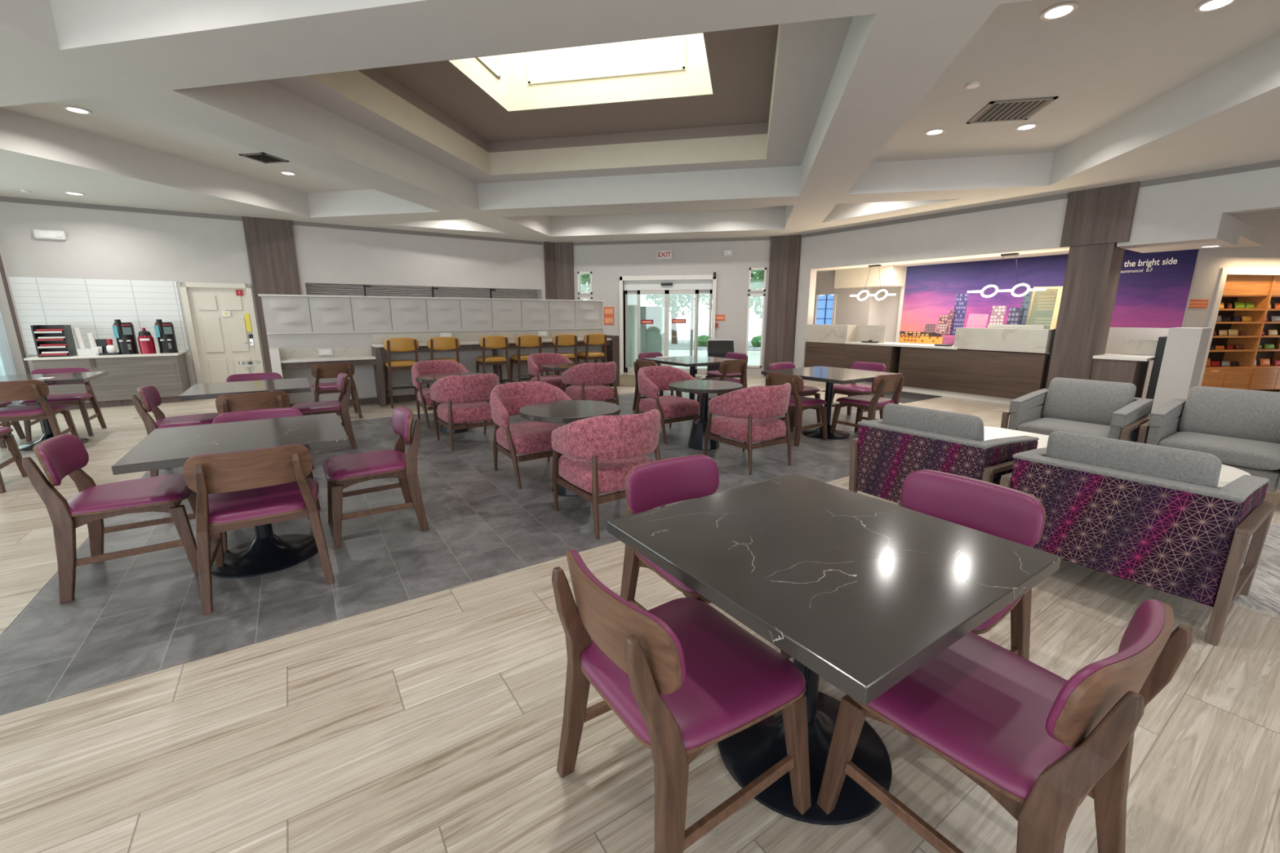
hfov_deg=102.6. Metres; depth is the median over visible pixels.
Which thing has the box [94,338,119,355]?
caddy
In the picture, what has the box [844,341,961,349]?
countertop
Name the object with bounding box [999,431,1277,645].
sofa
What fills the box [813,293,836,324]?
window
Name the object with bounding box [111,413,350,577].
square table
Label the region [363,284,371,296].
bracket
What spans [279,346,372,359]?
backsplash
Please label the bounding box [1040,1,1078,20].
recessed light
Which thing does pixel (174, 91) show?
ceiling
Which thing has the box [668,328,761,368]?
ground
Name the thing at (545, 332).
outlet box
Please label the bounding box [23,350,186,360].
countertop
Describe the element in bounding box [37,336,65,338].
stack
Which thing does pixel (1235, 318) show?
snack bag
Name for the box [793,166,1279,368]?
wall
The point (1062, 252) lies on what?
trim
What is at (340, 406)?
dining chair
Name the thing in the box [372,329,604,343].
backsplash
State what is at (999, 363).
desk
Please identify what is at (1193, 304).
notice sign
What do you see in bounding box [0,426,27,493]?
dining chair
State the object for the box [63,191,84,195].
recessed light
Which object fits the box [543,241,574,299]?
column
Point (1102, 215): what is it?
column
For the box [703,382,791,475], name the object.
barrel armchair
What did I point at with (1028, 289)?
pendant
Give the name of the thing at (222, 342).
door
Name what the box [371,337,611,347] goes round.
countertop
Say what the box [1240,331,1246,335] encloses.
snack bag
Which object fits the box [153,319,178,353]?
dispenser
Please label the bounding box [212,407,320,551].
dining chair
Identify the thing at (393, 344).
bar stool
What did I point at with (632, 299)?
trim
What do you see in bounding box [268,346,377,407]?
desk
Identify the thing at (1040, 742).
dining chair
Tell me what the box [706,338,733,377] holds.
lectern
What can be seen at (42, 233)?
diffuser
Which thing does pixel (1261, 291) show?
shelving
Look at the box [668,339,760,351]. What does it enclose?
road
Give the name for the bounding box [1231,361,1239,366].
snack bag
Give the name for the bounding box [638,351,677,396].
dining chair
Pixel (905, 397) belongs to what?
floor mat
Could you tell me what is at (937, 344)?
card reader
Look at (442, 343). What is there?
bar stool
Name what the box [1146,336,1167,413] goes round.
base cabinet
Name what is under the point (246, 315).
notice
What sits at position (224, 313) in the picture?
door sign
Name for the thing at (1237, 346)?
snack bag
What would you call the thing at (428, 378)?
round table
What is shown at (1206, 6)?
recessed light
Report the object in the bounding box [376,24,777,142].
ceiling
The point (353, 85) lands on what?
trim
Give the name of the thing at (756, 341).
shrub
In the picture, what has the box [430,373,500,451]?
barrel armchair
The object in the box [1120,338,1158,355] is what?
backsplash
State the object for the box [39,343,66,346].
stack
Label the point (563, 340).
bar stool
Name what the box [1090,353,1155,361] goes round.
countertop
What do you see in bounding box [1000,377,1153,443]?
armchair
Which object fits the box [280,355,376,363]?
countertop
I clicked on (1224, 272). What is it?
trim
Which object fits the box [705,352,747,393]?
dining chair
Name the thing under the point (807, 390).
dining chair
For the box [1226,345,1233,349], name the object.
snack bag
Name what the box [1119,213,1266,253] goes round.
ceiling
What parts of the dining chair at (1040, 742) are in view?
leg, rail, seat, leg, backrest, leg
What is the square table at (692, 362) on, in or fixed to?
on the floor
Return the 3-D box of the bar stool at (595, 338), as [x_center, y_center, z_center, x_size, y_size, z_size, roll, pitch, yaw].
[-0.935,-1.267,9.898,0.500,1.065,0.498,-8,15,-33]
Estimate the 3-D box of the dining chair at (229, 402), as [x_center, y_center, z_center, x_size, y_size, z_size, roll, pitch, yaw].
[-3.355,0.051,4.527,0.547,0.772,0.576,-8,15,-33]
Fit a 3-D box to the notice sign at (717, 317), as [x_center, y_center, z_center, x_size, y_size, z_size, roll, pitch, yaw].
[1.857,-2.539,11.953,0.250,0.140,0.015,3,13,11]
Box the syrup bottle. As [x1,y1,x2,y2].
[106,338,116,352]
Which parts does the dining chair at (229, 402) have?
leg, backrest, leg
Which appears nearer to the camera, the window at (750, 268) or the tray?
the tray
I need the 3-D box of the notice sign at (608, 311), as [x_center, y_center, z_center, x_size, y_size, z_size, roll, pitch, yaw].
[-0.757,-2.695,12.474,0.250,0.420,0.015,3,13,11]
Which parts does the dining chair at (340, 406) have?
seat, rail, backrest, leg, leg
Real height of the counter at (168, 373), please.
0.790 m
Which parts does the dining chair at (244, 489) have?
leg, leg, backrest, rail, seat, leg, leg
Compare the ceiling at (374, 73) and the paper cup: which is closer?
the ceiling at (374, 73)
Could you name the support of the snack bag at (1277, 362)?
on the shelving
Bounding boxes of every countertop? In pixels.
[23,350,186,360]
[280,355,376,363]
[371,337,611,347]
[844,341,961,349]
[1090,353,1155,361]
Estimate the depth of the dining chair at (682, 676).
1.30 m
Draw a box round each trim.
[0,195,542,244]
[178,281,264,383]
[306,23,781,175]
[475,34,686,85]
[573,236,770,245]
[627,292,712,367]
[800,160,1279,237]
[816,248,1126,272]
[1198,267,1279,386]
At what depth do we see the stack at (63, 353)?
7.60 m
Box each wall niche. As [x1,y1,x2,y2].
[305,283,537,299]
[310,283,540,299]
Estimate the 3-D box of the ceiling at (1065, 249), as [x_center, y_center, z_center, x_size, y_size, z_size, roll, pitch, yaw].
[5.426,-3.152,9.543,0.900,0.075,5.580,-8,15,-33]
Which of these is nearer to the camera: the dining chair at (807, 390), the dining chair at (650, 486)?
the dining chair at (650, 486)
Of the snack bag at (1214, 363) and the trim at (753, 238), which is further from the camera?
the trim at (753, 238)
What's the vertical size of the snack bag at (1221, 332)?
0.098 m
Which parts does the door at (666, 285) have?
sliding panel, sliding panel, sliding panel, sliding panel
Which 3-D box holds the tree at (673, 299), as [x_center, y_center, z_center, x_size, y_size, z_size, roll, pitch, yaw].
[1.759,-6.424,25.399,3.282,4.773,3.259,9,15,37]
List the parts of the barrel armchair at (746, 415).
leg, seat, seat frame, leg, backrest, leg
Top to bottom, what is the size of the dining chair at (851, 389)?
0.772 m
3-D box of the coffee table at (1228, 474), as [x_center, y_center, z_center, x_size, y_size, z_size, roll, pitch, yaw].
[3.163,0.370,3.800,0.680,0.438,1.720,-8,15,-33]
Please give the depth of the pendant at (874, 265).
10.66 m
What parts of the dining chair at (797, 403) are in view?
leg, rail, leg, leg, seat, rail, leg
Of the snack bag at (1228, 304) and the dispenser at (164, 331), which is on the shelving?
the snack bag at (1228, 304)
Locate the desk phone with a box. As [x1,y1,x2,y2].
[861,340,878,342]
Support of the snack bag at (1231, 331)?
on the shelving
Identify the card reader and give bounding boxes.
[934,343,952,346]
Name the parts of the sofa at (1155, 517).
leg, rail, arm panel, leg, rail, arm, rail, leg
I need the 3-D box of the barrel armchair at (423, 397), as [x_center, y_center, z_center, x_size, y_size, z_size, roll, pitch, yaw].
[-2.640,-0.458,6.821,0.694,0.797,0.707,-8,15,-33]
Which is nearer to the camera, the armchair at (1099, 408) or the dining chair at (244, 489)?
the dining chair at (244, 489)
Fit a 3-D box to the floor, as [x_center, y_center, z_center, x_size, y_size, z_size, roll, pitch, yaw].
[0.862,0.580,4.385,32.000,0.202,16.500,3,13,11]
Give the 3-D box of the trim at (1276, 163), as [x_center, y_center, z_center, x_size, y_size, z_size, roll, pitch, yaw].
[6.142,-3.273,7.221,0.020,0.070,9.500,-8,15,-33]
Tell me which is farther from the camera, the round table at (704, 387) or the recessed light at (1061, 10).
the round table at (704, 387)
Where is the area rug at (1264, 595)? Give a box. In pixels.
[1233,521,1279,617]
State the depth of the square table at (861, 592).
1.43 m
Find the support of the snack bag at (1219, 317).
on the shelving
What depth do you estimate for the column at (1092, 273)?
7.30 m
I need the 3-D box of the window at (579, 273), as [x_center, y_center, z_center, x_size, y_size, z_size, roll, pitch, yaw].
[-1.325,-2.686,12.646,0.360,2.170,0.120,3,13,11]
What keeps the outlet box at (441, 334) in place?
attached to the bar counter at (469, 340)
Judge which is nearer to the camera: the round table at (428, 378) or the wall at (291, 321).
the round table at (428, 378)
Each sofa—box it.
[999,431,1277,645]
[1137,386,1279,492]
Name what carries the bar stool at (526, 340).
on the floor
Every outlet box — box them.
[318,348,333,355]
[440,333,451,337]
[537,330,547,336]
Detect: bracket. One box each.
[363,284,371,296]
[431,286,438,297]
[489,288,496,297]
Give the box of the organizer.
[30,324,77,357]
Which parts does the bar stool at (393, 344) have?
leg, leg, seat, backrest, rail, leg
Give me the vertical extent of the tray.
0.030 m
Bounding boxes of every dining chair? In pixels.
[0,379,79,451]
[0,400,26,448]
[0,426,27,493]
[19,367,106,441]
[22,434,212,603]
[131,385,219,476]
[182,444,334,615]
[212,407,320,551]
[215,390,289,413]
[226,372,282,382]
[291,373,357,448]
[311,362,362,418]
[323,406,429,549]
[551,549,810,852]
[620,454,791,658]
[632,359,682,410]
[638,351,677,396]
[697,359,746,402]
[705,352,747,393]
[765,372,827,446]
[767,361,821,426]
[817,599,1193,852]
[830,373,904,434]
[831,361,885,421]
[900,469,1045,660]
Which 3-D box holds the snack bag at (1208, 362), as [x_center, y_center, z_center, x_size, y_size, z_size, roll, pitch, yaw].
[10.018,-1.135,9.076,0.200,0.146,0.069,-2,12,-8]
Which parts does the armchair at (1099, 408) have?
leg, rail, arm panel, arm, leg, arm panel, arm, rail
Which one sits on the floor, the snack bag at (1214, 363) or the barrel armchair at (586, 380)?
the barrel armchair at (586, 380)
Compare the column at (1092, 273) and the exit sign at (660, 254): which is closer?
the column at (1092, 273)
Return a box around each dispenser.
[72,327,99,355]
[111,319,139,354]
[137,328,156,354]
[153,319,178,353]
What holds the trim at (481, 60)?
attached to the skylight
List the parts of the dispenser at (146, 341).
lid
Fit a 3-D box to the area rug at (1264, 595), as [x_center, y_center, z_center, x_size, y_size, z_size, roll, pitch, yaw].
[3.698,0.782,2.968,1.710,0.012,3.600,-8,15,-33]
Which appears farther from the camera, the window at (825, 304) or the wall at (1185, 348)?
the window at (825, 304)
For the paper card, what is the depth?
5.39 m
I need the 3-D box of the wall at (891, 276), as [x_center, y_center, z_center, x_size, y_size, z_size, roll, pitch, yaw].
[5.566,-3.571,12.325,0.770,0.440,1.480,-8,15,-33]
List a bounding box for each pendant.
[849,264,895,300]
[967,253,1045,297]
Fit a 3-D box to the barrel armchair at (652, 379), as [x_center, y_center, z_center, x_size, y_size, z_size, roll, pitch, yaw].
[0.317,-0.286,6.033,0.694,0.797,0.707,-8,15,-33]
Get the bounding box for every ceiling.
[0,0,1279,242]
[358,24,778,152]
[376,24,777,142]
[817,248,1069,271]
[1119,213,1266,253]
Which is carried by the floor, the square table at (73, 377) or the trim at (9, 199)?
the square table at (73, 377)
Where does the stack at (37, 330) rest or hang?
on the stack at (50, 331)
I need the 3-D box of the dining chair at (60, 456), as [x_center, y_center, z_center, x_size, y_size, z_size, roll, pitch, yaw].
[-2.808,0.423,2.819,0.576,0.772,0.547,-8,15,-33]
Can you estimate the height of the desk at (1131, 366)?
1.060 m
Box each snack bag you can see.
[1205,358,1210,366]
[1211,360,1220,366]
[1214,345,1224,349]
[1216,315,1221,321]
[1218,329,1227,335]
[1219,302,1223,308]
[1221,361,1230,366]
[1222,316,1231,321]
[1226,302,1231,308]
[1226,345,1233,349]
[1227,328,1238,335]
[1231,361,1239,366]
[1232,316,1239,321]
[1234,302,1244,308]
[1235,344,1244,349]
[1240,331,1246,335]
[1241,315,1251,321]
[1244,302,1254,308]
[1259,358,1270,365]
[1263,343,1274,348]
[1267,329,1277,335]
[1271,315,1279,321]
[1273,360,1279,365]
[1274,302,1279,308]
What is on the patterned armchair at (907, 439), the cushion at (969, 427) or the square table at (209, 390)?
the cushion at (969, 427)
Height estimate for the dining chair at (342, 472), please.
0.772 m
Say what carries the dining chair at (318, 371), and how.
on the floor
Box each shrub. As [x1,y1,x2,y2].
[697,334,708,346]
[751,335,761,346]
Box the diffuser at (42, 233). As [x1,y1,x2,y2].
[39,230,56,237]
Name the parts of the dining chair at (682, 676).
leg, backrest, leg, seat, rail, leg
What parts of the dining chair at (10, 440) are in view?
leg, rail, seat, leg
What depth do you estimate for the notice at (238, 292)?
9.25 m
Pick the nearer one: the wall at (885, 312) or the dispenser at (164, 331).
the dispenser at (164, 331)
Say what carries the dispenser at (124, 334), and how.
on the countertop
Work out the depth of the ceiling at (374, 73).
7.24 m
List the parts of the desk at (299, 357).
panel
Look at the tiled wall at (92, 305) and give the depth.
8.27 m
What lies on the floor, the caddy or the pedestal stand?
the pedestal stand
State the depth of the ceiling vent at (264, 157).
7.01 m
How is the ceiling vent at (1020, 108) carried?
in the ceiling at (174, 91)
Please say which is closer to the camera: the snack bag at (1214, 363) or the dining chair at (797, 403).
the dining chair at (797, 403)
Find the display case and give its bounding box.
[640,306,664,365]
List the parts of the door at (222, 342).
lock plate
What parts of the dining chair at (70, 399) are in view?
leg, rail, seat, backrest, rail, leg, leg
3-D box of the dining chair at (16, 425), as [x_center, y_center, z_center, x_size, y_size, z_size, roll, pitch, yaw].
[-7.223,-0.161,5.499,0.576,0.772,0.547,-8,15,-33]
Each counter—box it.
[23,350,191,409]
[371,329,619,406]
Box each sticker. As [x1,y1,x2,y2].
[640,320,653,324]
[671,319,685,323]
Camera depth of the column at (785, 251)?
11.49 m
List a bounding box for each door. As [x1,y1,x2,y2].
[186,287,258,383]
[618,274,716,373]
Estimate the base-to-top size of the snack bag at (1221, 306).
0.108 m
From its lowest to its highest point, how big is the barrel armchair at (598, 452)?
0.797 m
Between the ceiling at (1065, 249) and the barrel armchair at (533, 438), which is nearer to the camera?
the barrel armchair at (533, 438)
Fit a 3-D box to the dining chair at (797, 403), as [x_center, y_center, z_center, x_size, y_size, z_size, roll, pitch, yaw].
[1.767,-0.236,5.855,0.576,0.772,0.547,-8,15,-33]
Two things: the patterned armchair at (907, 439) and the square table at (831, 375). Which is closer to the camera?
the patterned armchair at (907, 439)
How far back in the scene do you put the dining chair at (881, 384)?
5.71 m
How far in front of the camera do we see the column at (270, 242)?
9.37 m
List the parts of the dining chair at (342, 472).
leg, leg, seat, rail, backrest, leg, leg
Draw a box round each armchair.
[411,360,471,428]
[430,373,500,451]
[489,381,571,488]
[527,352,573,390]
[551,408,665,539]
[561,361,619,415]
[635,365,701,444]
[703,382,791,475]
[848,403,1039,503]
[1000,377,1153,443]
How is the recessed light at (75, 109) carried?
in the ceiling at (174, 91)
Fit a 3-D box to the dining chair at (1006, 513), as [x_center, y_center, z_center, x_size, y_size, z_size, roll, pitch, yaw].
[1.100,0.616,1.939,0.576,0.772,0.547,-8,15,-33]
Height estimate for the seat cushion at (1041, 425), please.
0.145 m
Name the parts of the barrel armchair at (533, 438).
leg, leg, seat frame, seat, backrest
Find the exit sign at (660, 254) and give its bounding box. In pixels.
[657,250,671,258]
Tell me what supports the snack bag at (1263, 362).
on the shelving
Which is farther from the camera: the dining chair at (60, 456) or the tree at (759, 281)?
the tree at (759, 281)
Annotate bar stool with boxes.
[383,337,422,408]
[426,336,459,387]
[475,335,511,384]
[510,334,543,382]
[546,333,577,375]
[577,333,608,386]
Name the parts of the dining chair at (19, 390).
leg, rail, backrest, seat, leg, rail, leg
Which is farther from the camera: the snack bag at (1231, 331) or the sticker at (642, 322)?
the sticker at (642, 322)
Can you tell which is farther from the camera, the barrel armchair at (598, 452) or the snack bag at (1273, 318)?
the snack bag at (1273, 318)
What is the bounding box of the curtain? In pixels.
[0,310,24,405]
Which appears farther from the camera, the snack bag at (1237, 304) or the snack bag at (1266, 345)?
the snack bag at (1266, 345)
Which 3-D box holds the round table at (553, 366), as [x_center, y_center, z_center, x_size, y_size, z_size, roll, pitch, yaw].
[-1.047,-0.564,7.572,0.790,0.680,0.790,3,13,11]
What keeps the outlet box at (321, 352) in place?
attached to the desk at (299, 357)
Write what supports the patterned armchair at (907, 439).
on the area rug at (1264, 595)
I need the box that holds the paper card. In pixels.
[36,377,54,379]
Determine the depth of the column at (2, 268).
7.77 m
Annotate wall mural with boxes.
[898,248,1199,345]
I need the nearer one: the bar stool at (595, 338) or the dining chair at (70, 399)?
the dining chair at (70, 399)
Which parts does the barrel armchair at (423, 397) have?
leg, leg, seat frame, seat, backrest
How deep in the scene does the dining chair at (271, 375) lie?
5.62 m
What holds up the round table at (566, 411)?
on the floor
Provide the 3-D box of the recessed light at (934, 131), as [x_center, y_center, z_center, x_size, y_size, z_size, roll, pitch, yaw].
[3.467,-3.465,6.026,0.210,0.010,0.210,3,13,11]
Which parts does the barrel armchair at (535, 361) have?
seat, backrest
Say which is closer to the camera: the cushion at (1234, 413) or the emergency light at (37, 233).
the cushion at (1234, 413)
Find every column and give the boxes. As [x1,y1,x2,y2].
[0,254,30,374]
[241,216,301,373]
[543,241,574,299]
[764,234,801,376]
[1045,242,1124,388]
[1059,181,1140,247]
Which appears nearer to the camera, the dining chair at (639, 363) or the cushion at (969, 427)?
the cushion at (969, 427)
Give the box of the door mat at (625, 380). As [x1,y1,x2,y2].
[602,374,702,386]
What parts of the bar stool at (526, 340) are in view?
leg, leg, seat, rail, backrest, leg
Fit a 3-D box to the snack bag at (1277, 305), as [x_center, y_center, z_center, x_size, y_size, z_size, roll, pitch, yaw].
[11.291,-2.126,9.043,0.200,0.098,0.063,-2,12,-8]
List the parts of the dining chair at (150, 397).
leg, backrest, leg, seat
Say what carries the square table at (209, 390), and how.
on the floor
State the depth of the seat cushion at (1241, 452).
3.94 m
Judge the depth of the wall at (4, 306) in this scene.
7.76 m
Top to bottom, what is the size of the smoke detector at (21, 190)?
0.024 m
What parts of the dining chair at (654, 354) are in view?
backrest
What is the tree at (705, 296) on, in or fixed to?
on the ground
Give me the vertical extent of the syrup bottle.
0.210 m
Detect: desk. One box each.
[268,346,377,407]
[803,324,1053,404]
[1089,338,1158,398]
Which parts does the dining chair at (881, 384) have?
leg, rail, leg, seat, leg, rail, backrest, leg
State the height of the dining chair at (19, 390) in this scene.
0.772 m
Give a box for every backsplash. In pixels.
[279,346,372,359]
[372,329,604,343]
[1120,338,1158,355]
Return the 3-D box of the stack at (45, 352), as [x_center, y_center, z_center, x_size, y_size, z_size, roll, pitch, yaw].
[-8.741,-1.117,7.687,0.280,0.024,0.200,-9,15,-36]
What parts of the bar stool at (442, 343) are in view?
leg, seat, backrest, leg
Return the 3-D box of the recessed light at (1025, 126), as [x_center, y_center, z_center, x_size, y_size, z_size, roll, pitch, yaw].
[4.423,-3.429,5.862,0.210,0.010,0.210,3,13,11]
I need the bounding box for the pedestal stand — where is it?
[238,360,260,373]
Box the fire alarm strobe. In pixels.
[724,249,732,255]
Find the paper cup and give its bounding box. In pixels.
[95,346,102,353]
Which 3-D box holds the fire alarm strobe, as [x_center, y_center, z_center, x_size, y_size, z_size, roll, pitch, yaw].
[1.992,-3.937,11.602,0.180,0.110,0.050,3,13,11]
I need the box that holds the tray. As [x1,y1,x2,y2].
[96,351,119,355]
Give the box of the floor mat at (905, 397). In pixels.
[820,389,942,403]
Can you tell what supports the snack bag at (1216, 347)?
on the shelving
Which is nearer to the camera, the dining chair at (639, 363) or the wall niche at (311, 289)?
the dining chair at (639, 363)
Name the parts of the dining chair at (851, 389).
rail, leg, seat, backrest, rail, leg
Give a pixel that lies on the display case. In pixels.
(652, 335)
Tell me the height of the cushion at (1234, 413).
0.410 m
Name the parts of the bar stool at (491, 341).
leg, leg, seat, backrest, rail, leg, leg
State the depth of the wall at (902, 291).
11.88 m
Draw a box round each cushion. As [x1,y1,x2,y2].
[882,403,984,441]
[1017,417,1110,437]
[1042,377,1136,426]
[1045,431,1222,488]
[1158,431,1279,470]
[1178,386,1279,444]
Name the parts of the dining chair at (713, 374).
seat, rail, backrest, leg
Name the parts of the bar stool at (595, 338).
rail, leg, seat, backrest, rail, leg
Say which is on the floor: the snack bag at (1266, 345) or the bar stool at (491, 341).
the bar stool at (491, 341)
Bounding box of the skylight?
[448,32,712,111]
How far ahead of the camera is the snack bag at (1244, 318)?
8.98 m
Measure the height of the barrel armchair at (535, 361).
0.797 m
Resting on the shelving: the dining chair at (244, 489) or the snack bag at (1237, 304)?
the snack bag at (1237, 304)
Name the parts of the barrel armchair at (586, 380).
leg, leg, backrest, seat, seat frame, leg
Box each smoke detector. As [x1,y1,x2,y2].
[19,189,31,192]
[965,81,980,88]
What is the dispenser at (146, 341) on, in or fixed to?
on the countertop
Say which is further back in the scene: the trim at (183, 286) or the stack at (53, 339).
the trim at (183, 286)
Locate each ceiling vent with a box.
[238,152,288,163]
[966,96,1058,124]
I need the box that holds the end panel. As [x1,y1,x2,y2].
[1044,328,1055,388]
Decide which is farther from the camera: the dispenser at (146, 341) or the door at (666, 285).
the door at (666, 285)
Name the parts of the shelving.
drawer, shelf, shelf, shelf, drawer, shelf, shelf, shelf, door, drawer, shelf, shelf, shelf, shelf, shelf, drawer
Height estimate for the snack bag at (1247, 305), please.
0.108 m
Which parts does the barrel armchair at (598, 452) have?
leg, seat frame, leg, backrest, seat, leg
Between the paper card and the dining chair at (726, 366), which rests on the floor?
the dining chair at (726, 366)
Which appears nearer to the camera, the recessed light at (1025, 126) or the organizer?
the recessed light at (1025, 126)
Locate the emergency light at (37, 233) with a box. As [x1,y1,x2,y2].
[32,228,66,239]
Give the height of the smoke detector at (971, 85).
0.024 m
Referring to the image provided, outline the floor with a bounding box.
[0,372,1279,852]
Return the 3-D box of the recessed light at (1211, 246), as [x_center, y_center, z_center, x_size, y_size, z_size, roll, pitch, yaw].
[7.644,-2.415,6.863,0.210,0.010,0.210,3,13,11]
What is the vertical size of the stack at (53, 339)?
0.024 m
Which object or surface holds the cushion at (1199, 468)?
on the sofa at (1155, 517)
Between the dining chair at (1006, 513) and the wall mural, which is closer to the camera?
the dining chair at (1006, 513)
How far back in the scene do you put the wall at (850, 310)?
12.80 m
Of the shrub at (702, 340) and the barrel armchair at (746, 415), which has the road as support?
the shrub at (702, 340)
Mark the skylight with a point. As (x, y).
(512, 91)
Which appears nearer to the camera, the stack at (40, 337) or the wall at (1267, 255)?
the stack at (40, 337)
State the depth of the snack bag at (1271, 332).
9.12 m
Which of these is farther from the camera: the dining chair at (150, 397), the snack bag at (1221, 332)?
the snack bag at (1221, 332)
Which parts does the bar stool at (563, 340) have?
leg, backrest, seat, leg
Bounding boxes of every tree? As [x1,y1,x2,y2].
[580,273,591,300]
[645,294,704,343]
[698,271,763,309]
[749,270,764,318]
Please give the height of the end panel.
1.200 m
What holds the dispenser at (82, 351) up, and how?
on the countertop
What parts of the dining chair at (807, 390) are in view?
backrest, leg, seat, rail, leg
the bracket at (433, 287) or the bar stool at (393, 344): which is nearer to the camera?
the bar stool at (393, 344)
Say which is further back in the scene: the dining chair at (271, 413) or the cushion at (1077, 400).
the cushion at (1077, 400)
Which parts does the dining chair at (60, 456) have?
leg, backrest, leg, rail, seat, rail, leg, leg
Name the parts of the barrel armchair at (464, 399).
leg, leg, seat, backrest, seat frame, leg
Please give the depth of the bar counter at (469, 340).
8.81 m
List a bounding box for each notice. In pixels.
[235,289,243,295]
[244,313,251,331]
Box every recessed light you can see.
[62,106,92,114]
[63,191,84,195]
[280,171,296,175]
[924,128,945,135]
[1015,123,1038,130]
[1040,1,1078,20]
[1194,0,1236,12]
[1199,244,1222,247]
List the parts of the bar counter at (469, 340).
leg, leg, leg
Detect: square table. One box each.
[0,371,108,451]
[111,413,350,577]
[178,377,311,400]
[607,473,1061,825]
[641,355,746,408]
[761,365,902,439]
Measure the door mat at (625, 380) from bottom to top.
0.006 m
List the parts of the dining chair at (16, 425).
leg, seat, leg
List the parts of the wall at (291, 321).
relief panel, relief panel, relief panel, relief panel, rail, relief panel, relief panel, relief panel, relief panel, relief panel, relief panel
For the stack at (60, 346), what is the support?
on the organizer
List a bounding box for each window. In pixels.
[577,271,592,300]
[745,267,766,367]
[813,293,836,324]
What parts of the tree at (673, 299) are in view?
crown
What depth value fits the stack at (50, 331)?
7.56 m
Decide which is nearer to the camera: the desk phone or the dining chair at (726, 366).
the dining chair at (726, 366)
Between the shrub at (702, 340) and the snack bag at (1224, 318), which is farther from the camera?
the shrub at (702, 340)
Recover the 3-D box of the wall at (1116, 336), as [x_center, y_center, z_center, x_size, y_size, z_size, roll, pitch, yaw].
[7.700,-0.971,8.211,0.100,1.210,1.250,-8,15,-33]
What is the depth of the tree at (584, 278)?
20.55 m
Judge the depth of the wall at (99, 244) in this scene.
8.99 m
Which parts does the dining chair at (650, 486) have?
leg, seat, rail, backrest, rail, leg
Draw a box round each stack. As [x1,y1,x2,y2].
[34,330,63,333]
[35,328,63,331]
[35,337,65,340]
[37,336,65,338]
[37,345,66,348]
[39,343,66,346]
[39,352,68,355]
[41,351,68,353]
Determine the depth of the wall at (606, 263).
11.93 m
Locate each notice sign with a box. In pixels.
[604,306,613,324]
[715,314,724,320]
[1188,299,1208,308]
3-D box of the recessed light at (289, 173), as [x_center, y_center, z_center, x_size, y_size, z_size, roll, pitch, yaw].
[-5.350,-3.852,7.790,0.210,0.010,0.210,3,13,11]
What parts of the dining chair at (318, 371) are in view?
leg, seat, rail, leg, leg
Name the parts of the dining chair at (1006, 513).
backrest, seat, leg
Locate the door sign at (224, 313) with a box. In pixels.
[221,311,231,316]
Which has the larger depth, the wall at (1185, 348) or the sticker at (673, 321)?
the sticker at (673, 321)
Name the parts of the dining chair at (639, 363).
leg, leg, leg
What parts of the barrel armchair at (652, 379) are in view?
leg, leg, backrest, seat frame, seat, leg, leg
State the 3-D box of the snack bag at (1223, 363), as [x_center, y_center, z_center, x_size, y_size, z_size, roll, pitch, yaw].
[10.444,-1.118,9.135,0.160,0.088,0.062,-2,12,-8]
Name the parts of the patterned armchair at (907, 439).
leg, rail, arm panel, leg, rail, arm panel, arm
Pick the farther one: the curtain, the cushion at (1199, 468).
the curtain
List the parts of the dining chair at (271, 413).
leg, backrest, leg, leg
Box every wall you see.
[0,201,545,386]
[0,240,32,406]
[8,276,188,355]
[257,293,605,404]
[573,240,770,376]
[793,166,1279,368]
[813,271,874,335]
[834,265,906,288]
[871,287,901,342]
[895,248,1201,342]
[1104,327,1168,398]
[1151,327,1211,412]
[1184,208,1279,328]
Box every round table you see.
[415,372,481,433]
[519,400,620,496]
[541,363,582,386]
[667,379,742,449]
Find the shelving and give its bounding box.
[1200,274,1279,391]
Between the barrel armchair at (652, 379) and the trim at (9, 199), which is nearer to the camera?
the barrel armchair at (652, 379)
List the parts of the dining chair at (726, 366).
seat, leg, leg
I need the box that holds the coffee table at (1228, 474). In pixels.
[983,426,1251,487]

